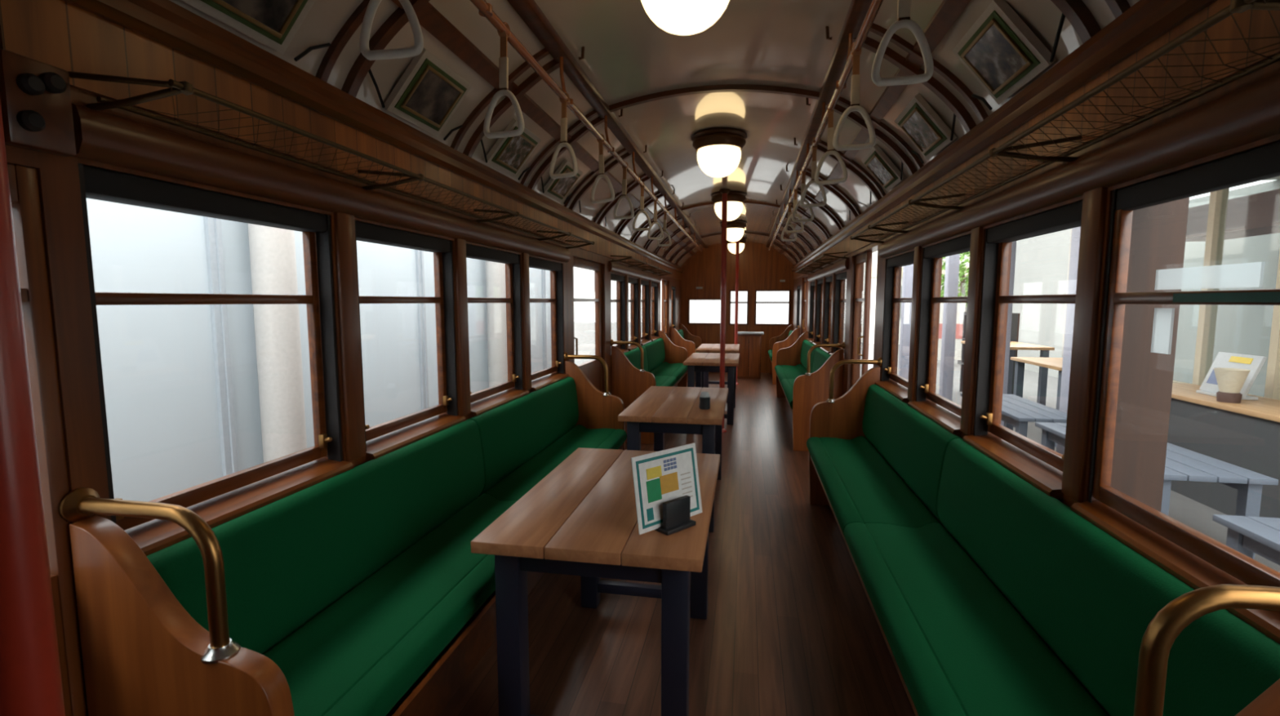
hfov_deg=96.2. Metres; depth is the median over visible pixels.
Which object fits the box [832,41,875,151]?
strap
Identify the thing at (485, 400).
window
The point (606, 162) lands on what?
trim
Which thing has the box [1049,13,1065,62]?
stay
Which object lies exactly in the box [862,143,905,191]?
framed picture
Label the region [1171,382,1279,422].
countertop
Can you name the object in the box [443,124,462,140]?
stay
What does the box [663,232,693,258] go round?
trim
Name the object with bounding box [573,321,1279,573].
ground
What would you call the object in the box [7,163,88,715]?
door
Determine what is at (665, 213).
strap
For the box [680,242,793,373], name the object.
wall
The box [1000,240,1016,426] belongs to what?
post
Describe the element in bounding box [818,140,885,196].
trim
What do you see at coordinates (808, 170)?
trim
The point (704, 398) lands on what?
pot
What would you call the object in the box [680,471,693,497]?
print
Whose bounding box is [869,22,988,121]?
trim
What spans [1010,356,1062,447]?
table
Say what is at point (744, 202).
trim
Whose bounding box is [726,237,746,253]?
ceiling lamp
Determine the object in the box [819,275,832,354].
window
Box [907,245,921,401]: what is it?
trim
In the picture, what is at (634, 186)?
trim
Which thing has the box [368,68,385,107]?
stay
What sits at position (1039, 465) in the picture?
window
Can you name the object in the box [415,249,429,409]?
cladding
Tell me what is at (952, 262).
post
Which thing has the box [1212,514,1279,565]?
bench
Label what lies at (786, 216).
trim
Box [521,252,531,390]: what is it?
trim
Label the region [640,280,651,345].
window
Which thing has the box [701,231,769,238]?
trim
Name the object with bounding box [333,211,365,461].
trim
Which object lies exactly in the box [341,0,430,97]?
trim
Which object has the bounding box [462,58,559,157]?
trim
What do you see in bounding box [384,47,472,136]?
framed picture
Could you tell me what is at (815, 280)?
trim
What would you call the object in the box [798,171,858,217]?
trim
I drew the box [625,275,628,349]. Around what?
trim
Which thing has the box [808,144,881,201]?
trim
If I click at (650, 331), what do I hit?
trim
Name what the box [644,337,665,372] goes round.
cushion
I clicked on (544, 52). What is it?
trim
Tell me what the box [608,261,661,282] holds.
trim
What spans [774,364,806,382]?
seat cushion
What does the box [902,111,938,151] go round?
print
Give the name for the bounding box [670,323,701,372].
seat
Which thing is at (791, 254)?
trim
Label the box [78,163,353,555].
window
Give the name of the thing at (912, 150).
stay
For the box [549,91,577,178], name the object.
strap
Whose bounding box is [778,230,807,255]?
trim
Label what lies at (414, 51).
strap
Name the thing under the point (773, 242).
trim
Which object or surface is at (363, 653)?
seat cushion
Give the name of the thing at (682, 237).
trim
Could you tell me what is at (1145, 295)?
window
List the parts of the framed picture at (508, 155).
frame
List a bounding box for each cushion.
[146,419,484,654]
[263,493,517,715]
[468,377,578,497]
[484,424,626,500]
[624,345,648,371]
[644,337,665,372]
[650,361,687,381]
[654,375,676,386]
[677,328,684,338]
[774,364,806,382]
[780,378,795,409]
[800,339,817,373]
[806,435,941,535]
[812,347,831,373]
[843,522,1107,715]
[862,384,962,526]
[937,438,1279,715]
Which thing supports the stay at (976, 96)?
attached to the ceiling
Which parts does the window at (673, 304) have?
sash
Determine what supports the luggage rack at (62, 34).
attached to the wall at (58, 175)
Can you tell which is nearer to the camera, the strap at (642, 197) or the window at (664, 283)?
the strap at (642, 197)
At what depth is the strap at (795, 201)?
4.41 m
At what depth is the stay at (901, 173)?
3.16 m
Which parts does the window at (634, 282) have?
sash, sill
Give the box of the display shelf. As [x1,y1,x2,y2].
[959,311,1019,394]
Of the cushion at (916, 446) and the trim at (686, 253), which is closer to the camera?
the cushion at (916, 446)
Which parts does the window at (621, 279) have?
meeting rail, sash, sill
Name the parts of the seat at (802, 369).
seat rail, panel, panel, grab rail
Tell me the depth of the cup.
4.04 m
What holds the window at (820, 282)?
in the wall at (1273, 68)
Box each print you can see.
[222,0,297,31]
[405,69,460,124]
[498,135,533,168]
[552,169,577,195]
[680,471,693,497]
[867,156,892,184]
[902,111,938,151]
[964,24,1026,89]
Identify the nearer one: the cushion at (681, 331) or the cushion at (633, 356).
the cushion at (633, 356)
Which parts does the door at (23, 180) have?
meeting rail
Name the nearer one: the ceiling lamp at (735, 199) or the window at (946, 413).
the window at (946, 413)
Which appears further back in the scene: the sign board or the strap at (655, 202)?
the strap at (655, 202)
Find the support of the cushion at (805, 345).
on the seat at (802, 369)
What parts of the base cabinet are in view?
door, door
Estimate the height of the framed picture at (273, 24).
0.206 m
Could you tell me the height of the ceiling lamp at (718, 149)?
0.292 m
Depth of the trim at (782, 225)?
7.81 m
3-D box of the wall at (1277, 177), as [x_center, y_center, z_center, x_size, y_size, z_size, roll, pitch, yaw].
[6.609,-2.134,3.161,4.100,0.840,7.000,1,6,10]
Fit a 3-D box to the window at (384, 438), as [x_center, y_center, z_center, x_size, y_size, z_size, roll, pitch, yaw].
[-0.929,-0.085,2.315,0.117,0.832,0.670,1,6,10]
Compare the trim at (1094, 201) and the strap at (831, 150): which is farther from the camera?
the strap at (831, 150)
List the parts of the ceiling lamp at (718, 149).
globe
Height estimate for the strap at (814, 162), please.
0.357 m
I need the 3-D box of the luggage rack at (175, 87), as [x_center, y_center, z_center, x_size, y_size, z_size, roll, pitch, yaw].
[-0.724,-0.677,2.656,0.212,0.064,3.197,1,6,10]
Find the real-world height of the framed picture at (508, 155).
0.206 m
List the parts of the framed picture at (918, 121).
frame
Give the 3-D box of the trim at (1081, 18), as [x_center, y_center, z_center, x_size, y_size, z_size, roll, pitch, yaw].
[0.948,-0.998,1.504,0.533,0.487,0.036,1,6,10]
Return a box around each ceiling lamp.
[640,0,729,35]
[691,127,746,177]
[711,191,746,221]
[720,220,746,241]
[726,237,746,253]
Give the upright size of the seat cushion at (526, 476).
0.119 m
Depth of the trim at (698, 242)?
10.40 m
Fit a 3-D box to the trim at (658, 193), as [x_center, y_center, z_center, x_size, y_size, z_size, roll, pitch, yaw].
[-0.019,-1.407,5.650,0.530,0.484,0.026,1,6,10]
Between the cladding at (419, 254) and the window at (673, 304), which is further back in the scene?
the window at (673, 304)
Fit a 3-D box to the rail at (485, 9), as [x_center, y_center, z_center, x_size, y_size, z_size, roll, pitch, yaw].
[0.203,-1.502,5.179,0.100,0.285,9.300,1,6,10]
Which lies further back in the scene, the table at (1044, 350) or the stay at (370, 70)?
the table at (1044, 350)
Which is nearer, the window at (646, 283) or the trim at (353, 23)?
the trim at (353, 23)
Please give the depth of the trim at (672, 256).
9.61 m
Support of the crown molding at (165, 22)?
attached to the wall at (58, 175)
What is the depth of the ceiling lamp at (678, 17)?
1.81 m
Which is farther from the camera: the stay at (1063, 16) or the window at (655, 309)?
the window at (655, 309)
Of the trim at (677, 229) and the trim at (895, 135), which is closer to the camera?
the trim at (895, 135)
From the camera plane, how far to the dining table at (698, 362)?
6.60 m
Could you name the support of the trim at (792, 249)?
attached to the wall at (1273, 68)
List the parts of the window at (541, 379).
meeting rail, sash, sill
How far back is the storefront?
4.96 m
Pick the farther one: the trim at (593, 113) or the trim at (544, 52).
the trim at (593, 113)
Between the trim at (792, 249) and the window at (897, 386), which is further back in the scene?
the trim at (792, 249)
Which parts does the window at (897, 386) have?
sill, sash, meeting rail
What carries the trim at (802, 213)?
attached to the wall at (1273, 68)
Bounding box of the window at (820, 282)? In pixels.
[812,278,822,347]
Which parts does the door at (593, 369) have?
handle, meeting rail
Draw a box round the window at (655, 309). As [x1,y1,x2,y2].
[651,281,660,341]
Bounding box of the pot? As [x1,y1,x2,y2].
[698,391,710,409]
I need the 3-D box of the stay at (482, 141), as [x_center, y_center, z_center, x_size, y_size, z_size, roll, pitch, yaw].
[-0.744,-0.990,2.734,0.011,0.093,0.119,0,6,-2]
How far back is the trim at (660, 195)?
5.76 m
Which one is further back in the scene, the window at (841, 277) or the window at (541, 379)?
the window at (841, 277)
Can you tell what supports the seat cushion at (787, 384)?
on the seat at (802, 369)
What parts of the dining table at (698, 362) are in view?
leg, leg, leg, leg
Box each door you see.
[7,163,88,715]
[573,257,602,391]
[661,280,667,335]
[802,276,808,333]
[851,251,872,386]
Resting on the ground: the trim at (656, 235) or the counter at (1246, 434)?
the counter at (1246, 434)
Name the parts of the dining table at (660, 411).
leg, leg, leg, leg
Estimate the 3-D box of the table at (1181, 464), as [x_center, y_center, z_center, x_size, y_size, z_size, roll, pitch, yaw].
[3.030,0.829,3.555,0.514,0.589,1.300,1,6,10]
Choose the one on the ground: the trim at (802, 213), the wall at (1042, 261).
the wall at (1042, 261)
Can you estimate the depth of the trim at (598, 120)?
3.39 m
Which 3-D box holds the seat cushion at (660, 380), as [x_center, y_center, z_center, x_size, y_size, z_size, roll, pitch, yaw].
[0.125,0.335,6.460,0.399,0.119,1.520,1,6,10]
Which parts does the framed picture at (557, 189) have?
frame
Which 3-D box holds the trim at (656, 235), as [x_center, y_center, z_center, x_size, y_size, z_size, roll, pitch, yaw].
[0.299,-1.573,7.351,0.533,0.487,0.036,1,6,10]
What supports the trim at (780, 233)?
attached to the wall at (1273, 68)
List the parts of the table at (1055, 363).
leg, leg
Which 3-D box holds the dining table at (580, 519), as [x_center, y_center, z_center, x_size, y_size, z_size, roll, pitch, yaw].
[-0.063,0.841,2.169,0.668,0.719,1.090,1,6,10]
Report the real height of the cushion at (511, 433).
0.383 m
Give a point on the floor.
(791, 628)
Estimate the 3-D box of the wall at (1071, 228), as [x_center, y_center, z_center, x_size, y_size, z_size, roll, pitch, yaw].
[5.305,-0.621,6.720,0.200,2.855,0.800,1,6,10]
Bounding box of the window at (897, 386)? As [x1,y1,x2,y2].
[875,251,914,402]
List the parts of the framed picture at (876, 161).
frame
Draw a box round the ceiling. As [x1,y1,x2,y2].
[169,0,1139,266]
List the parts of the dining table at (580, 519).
leg, leg, leg, leg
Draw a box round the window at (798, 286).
[796,285,799,328]
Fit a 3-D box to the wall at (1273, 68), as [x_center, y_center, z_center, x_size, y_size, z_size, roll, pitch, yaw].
[1.843,-0.062,4.812,0.100,2.000,13.100,1,6,10]
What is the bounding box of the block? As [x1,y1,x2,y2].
[0,48,75,156]
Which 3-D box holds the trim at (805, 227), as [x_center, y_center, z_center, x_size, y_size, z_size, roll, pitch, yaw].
[1.957,-1.534,6.926,0.530,0.484,0.026,1,6,10]
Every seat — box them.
[59,351,626,715]
[610,330,687,444]
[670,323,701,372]
[768,324,799,384]
[774,331,844,451]
[806,356,1279,715]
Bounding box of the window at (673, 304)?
[671,285,675,328]
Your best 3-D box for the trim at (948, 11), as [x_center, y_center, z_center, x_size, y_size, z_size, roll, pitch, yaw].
[1.534,-1.407,4.737,0.050,0.058,13.100,1,6,10]
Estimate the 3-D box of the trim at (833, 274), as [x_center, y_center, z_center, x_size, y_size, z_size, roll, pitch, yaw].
[2.017,-0.466,5.981,0.034,0.825,0.086,1,6,10]
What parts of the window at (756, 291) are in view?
meeting rail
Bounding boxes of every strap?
[360,0,423,60]
[483,21,524,138]
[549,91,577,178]
[591,133,614,203]
[613,161,634,219]
[632,182,651,230]
[647,196,663,239]
[657,208,671,246]
[780,199,796,240]
[784,185,804,233]
[791,167,813,222]
[800,141,826,207]
[814,103,847,185]
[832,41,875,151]
[871,0,933,86]
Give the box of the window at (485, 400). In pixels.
[466,244,528,417]
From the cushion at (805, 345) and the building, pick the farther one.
the building
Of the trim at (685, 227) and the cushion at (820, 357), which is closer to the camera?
the cushion at (820, 357)
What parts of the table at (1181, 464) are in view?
leg, seat, leg, leg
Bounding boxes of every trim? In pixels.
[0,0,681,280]
[71,102,569,262]
[315,0,369,82]
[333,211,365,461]
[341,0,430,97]
[391,0,695,255]
[450,47,550,150]
[454,237,471,416]
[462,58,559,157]
[507,0,707,248]
[520,110,597,185]
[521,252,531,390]
[528,115,604,190]
[564,147,626,207]
[568,151,631,210]
[593,173,646,222]
[596,176,650,225]
[608,84,819,112]
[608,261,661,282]
[614,191,661,233]
[617,193,664,235]
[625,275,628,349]
[631,205,671,241]
[632,206,674,243]
[638,278,640,344]
[644,216,679,248]
[645,217,682,249]
[648,280,651,340]
[653,224,686,253]
[655,226,688,254]
[662,231,692,257]
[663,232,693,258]
[668,237,696,261]
[670,238,697,262]
[675,242,700,264]
[675,243,702,265]
[680,200,779,210]
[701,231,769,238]
[766,0,871,247]
[772,236,800,260]
[773,241,798,262]
[773,242,796,263]
[774,231,806,256]
[775,235,802,259]
[778,0,970,254]
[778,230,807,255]
[781,215,819,246]
[781,224,812,252]
[782,222,813,250]
[786,204,829,239]
[786,213,822,244]
[791,190,841,230]
[791,202,831,237]
[797,187,844,228]
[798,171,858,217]
[806,168,861,215]
[807,257,848,281]
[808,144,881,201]
[813,279,817,342]
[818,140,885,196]
[821,276,825,343]
[825,103,916,175]
[830,273,835,352]
[837,96,923,169]
[852,36,976,132]
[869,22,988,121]
[879,71,1279,257]
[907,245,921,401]
[960,226,982,435]
[1050,0,1101,44]
[1061,186,1107,502]
[1105,0,1130,18]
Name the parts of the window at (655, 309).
sash, sill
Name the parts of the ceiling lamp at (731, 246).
globe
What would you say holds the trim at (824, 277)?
attached to the wall at (1273, 68)
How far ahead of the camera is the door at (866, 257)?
4.59 m
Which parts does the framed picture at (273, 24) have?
frame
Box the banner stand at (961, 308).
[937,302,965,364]
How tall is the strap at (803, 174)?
0.357 m
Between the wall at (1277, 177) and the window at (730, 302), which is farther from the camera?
the window at (730, 302)
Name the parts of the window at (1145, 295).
sill, sash, meeting rail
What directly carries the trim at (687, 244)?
attached to the wall at (58, 175)
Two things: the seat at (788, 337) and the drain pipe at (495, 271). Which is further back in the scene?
the seat at (788, 337)
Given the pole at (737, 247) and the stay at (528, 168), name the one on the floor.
the pole at (737, 247)
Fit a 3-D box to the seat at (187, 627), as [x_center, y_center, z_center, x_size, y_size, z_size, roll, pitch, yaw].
[-0.607,0.628,2.704,0.469,1.037,3.227,1,6,10]
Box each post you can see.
[898,263,913,379]
[938,253,959,400]
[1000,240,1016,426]
[1056,226,1080,454]
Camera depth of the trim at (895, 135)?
2.94 m
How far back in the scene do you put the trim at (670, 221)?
7.24 m
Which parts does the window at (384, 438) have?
meeting rail, sash, sill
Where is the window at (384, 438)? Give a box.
[355,220,466,460]
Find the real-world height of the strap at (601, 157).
0.359 m
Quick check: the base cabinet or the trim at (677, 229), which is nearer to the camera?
the trim at (677, 229)
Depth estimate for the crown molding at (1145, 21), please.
1.64 m
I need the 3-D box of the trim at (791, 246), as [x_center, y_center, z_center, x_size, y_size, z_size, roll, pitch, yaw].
[2.399,-1.768,9.304,0.530,0.484,0.026,1,6,10]
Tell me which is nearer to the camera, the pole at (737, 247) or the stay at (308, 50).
the stay at (308, 50)
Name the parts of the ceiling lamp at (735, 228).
globe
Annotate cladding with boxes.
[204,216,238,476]
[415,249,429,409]
[541,269,546,369]
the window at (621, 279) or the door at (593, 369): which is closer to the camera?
the door at (593, 369)
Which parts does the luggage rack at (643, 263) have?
rail, rail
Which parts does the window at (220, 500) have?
meeting rail, sash, sill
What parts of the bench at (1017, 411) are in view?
leg, seat, leg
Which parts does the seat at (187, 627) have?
grab rail, panel, seat rail, grab rail, panel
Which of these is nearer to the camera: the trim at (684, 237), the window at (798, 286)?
the trim at (684, 237)
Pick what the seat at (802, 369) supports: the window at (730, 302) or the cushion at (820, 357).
the cushion at (820, 357)
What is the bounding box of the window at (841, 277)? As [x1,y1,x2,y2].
[829,271,846,359]
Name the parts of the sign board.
dark panel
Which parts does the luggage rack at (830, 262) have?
rail, rail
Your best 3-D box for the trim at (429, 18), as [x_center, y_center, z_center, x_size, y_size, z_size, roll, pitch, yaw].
[-0.112,-1.436,5.040,0.050,0.058,13.100,1,6,10]
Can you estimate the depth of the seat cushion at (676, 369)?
7.87 m
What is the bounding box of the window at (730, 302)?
[728,289,748,324]
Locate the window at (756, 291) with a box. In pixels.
[754,289,791,325]
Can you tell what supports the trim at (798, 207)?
attached to the wall at (1273, 68)
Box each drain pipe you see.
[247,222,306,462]
[485,260,507,387]
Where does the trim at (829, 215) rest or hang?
attached to the wall at (1273, 68)
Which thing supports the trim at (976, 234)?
attached to the wall at (1273, 68)
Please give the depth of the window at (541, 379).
4.15 m
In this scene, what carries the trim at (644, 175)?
attached to the wall at (58, 175)
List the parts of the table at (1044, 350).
leg, leg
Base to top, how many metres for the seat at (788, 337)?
0.972 m
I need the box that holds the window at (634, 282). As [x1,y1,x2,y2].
[627,277,641,351]
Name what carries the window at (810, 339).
in the wall at (1273, 68)
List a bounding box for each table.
[471,447,719,715]
[617,386,728,532]
[683,352,739,424]
[695,343,739,388]
[960,341,1054,405]
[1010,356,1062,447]
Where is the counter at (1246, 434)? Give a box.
[1167,382,1279,518]
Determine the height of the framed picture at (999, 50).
0.206 m
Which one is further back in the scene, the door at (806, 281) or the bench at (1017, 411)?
the door at (806, 281)
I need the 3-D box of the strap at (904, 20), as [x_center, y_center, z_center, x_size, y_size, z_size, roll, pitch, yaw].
[0.636,-0.843,1.373,0.142,0.358,0.046,1,6,8]
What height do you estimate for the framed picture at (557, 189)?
0.206 m
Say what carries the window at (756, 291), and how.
in the wall at (760, 268)
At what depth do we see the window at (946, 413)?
2.96 m
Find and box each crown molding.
[63,0,683,272]
[791,0,1216,271]
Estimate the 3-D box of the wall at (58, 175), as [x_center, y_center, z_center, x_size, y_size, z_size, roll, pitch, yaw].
[-0.419,-0.102,5.228,0.100,2.000,13.100,1,6,10]
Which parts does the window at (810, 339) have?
sill, sash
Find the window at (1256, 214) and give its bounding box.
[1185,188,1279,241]
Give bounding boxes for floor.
[439,372,915,715]
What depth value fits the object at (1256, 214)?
5.16 m
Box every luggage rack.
[67,71,594,248]
[610,255,672,275]
[795,251,847,274]
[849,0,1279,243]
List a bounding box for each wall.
[4,86,680,653]
[86,198,551,502]
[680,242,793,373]
[792,60,1279,715]
[1012,179,1279,396]
[1061,228,1071,357]
[1262,176,1279,180]
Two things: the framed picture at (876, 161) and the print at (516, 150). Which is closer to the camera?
the print at (516, 150)
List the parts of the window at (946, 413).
sill, sash, meeting rail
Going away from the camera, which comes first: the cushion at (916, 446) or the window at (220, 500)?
the window at (220, 500)
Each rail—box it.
[470,0,702,251]
[768,0,883,250]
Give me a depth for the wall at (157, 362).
2.56 m
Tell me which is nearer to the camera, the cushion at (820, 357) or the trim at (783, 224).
the cushion at (820, 357)
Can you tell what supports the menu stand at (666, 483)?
on the dining table at (580, 519)
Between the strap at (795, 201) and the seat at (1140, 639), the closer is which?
the seat at (1140, 639)
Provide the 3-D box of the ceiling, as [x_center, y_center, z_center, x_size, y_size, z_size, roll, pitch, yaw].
[0.711,-1.408,4.890,2.397,0.624,13.200,1,6,10]
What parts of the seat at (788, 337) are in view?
panel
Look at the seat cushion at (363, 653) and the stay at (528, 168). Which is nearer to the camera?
the seat cushion at (363, 653)
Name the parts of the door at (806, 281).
pane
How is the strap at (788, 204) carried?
hanging from the rail at (875, 5)
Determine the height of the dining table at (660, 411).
0.719 m
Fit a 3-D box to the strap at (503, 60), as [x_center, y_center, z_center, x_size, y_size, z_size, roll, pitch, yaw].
[-0.434,-0.889,1.843,0.142,0.357,0.046,1,6,15]
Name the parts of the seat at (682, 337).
panel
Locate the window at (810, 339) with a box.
[806,280,814,342]
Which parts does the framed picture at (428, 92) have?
frame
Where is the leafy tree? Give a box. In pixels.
[940,251,969,311]
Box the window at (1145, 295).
[1071,141,1279,644]
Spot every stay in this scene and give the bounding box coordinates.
[293,42,330,61]
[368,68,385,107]
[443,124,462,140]
[480,138,487,162]
[517,167,530,179]
[540,176,544,192]
[875,182,884,193]
[900,161,902,180]
[911,149,924,163]
[950,113,955,140]
[971,93,992,110]
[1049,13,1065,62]
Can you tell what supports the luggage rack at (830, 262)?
attached to the wall at (1273, 68)
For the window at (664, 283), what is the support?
in the wall at (58, 175)
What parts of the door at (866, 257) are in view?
meeting rail, handle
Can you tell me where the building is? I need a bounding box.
[861,250,969,344]
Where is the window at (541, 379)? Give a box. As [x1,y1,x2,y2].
[528,256,568,391]
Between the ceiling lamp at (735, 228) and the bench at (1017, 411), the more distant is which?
the ceiling lamp at (735, 228)
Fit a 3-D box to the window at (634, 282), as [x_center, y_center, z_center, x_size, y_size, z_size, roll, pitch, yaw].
[-0.102,-0.524,6.768,0.117,0.832,0.670,1,6,10]
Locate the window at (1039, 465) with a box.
[962,200,1082,498]
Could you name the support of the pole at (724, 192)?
on the floor
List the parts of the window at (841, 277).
sash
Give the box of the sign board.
[1195,351,1266,399]
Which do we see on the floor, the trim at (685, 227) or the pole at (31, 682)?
the pole at (31, 682)
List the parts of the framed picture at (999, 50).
frame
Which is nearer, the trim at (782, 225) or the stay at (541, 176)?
the stay at (541, 176)
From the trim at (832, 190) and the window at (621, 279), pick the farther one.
the window at (621, 279)
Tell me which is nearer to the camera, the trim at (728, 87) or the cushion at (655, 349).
the trim at (728, 87)
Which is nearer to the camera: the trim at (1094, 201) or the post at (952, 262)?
the trim at (1094, 201)
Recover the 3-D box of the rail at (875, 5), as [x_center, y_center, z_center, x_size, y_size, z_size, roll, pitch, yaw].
[1.291,-1.483,4.979,0.100,0.285,9.300,1,6,10]
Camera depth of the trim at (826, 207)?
5.31 m
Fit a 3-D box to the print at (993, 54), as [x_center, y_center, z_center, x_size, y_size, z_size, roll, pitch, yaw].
[1.131,-0.955,1.831,0.101,0.120,0.236,1,6,10]
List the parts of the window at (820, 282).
sill, sash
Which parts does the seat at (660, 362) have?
grab rail, panel, panel, seat rail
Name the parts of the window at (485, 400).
meeting rail, sash, sill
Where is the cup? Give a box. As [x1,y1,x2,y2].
[1213,367,1250,403]
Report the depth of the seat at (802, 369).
5.40 m
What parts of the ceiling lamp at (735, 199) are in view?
globe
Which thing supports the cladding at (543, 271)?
attached to the wall at (157, 362)
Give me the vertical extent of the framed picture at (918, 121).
0.206 m
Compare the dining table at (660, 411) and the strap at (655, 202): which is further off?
the strap at (655, 202)
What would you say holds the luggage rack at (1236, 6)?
attached to the wall at (1273, 68)
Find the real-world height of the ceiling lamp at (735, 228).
0.292 m
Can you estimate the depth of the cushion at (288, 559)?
1.71 m
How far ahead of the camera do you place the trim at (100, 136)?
1.52 m
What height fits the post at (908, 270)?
2.619 m
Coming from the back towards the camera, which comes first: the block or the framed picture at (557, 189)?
the framed picture at (557, 189)
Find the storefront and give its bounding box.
[1173,187,1279,399]
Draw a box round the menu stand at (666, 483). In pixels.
[631,443,702,535]
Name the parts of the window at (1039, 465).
sill, sash, meeting rail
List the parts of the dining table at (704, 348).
leg, leg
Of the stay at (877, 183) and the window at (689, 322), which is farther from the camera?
the window at (689, 322)
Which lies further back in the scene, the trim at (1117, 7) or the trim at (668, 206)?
the trim at (668, 206)
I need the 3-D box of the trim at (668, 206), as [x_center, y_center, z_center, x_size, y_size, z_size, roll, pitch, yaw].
[0.128,-1.485,6.442,0.530,0.484,0.026,1,6,10]
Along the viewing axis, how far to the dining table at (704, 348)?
8.67 m
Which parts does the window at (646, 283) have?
sash, sill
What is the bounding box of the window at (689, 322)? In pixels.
[688,298,720,324]
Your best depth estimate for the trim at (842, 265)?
6.04 m
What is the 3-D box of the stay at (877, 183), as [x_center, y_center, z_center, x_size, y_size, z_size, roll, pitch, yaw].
[1.528,-1.081,3.651,0.011,0.093,0.119,0,6,-2]
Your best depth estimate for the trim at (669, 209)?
6.55 m
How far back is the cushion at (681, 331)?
11.19 m
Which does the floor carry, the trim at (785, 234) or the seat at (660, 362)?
the seat at (660, 362)
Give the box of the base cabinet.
[737,331,764,378]
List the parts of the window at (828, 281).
sill, sash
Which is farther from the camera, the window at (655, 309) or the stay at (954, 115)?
the window at (655, 309)
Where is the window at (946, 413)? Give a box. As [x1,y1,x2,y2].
[907,234,970,435]
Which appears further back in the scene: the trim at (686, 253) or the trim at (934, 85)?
the trim at (686, 253)
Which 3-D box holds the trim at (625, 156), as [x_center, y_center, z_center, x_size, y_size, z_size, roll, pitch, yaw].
[-0.290,-1.261,4.181,0.533,0.487,0.036,1,6,10]
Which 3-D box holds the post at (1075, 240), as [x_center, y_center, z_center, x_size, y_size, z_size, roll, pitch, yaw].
[3.772,-0.328,4.938,0.220,2.619,0.220,1,6,10]
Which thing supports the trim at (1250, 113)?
attached to the wall at (1273, 68)
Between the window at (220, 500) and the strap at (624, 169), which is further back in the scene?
the strap at (624, 169)
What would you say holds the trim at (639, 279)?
attached to the wall at (58, 175)
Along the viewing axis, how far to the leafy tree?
16.00 m
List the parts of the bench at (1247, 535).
leg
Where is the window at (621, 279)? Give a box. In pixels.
[610,273,628,353]
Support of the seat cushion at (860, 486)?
on the seat at (1140, 639)
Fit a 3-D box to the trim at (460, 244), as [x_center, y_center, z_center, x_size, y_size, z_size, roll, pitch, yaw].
[-0.838,-0.141,2.691,0.034,0.825,0.086,1,6,10]
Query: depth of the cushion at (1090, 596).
1.35 m
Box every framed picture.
[181,0,315,54]
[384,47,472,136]
[483,118,541,177]
[541,159,582,202]
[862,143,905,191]
[893,93,956,159]
[951,0,1056,105]
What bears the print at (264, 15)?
attached to the framed picture at (273, 24)
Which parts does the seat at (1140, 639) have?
panel, grab rail, seat rail, grab rail, panel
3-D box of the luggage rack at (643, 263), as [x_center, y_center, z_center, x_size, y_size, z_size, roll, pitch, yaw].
[0.098,-1.113,7.079,0.212,0.064,3.197,1,6,10]
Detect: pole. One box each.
[0,99,65,715]
[719,188,729,432]
[734,240,739,384]
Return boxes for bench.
[960,392,1066,437]
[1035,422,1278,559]
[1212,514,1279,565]
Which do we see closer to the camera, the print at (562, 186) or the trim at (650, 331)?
the print at (562, 186)
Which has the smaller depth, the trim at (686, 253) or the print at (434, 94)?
the print at (434, 94)
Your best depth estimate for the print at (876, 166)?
3.40 m

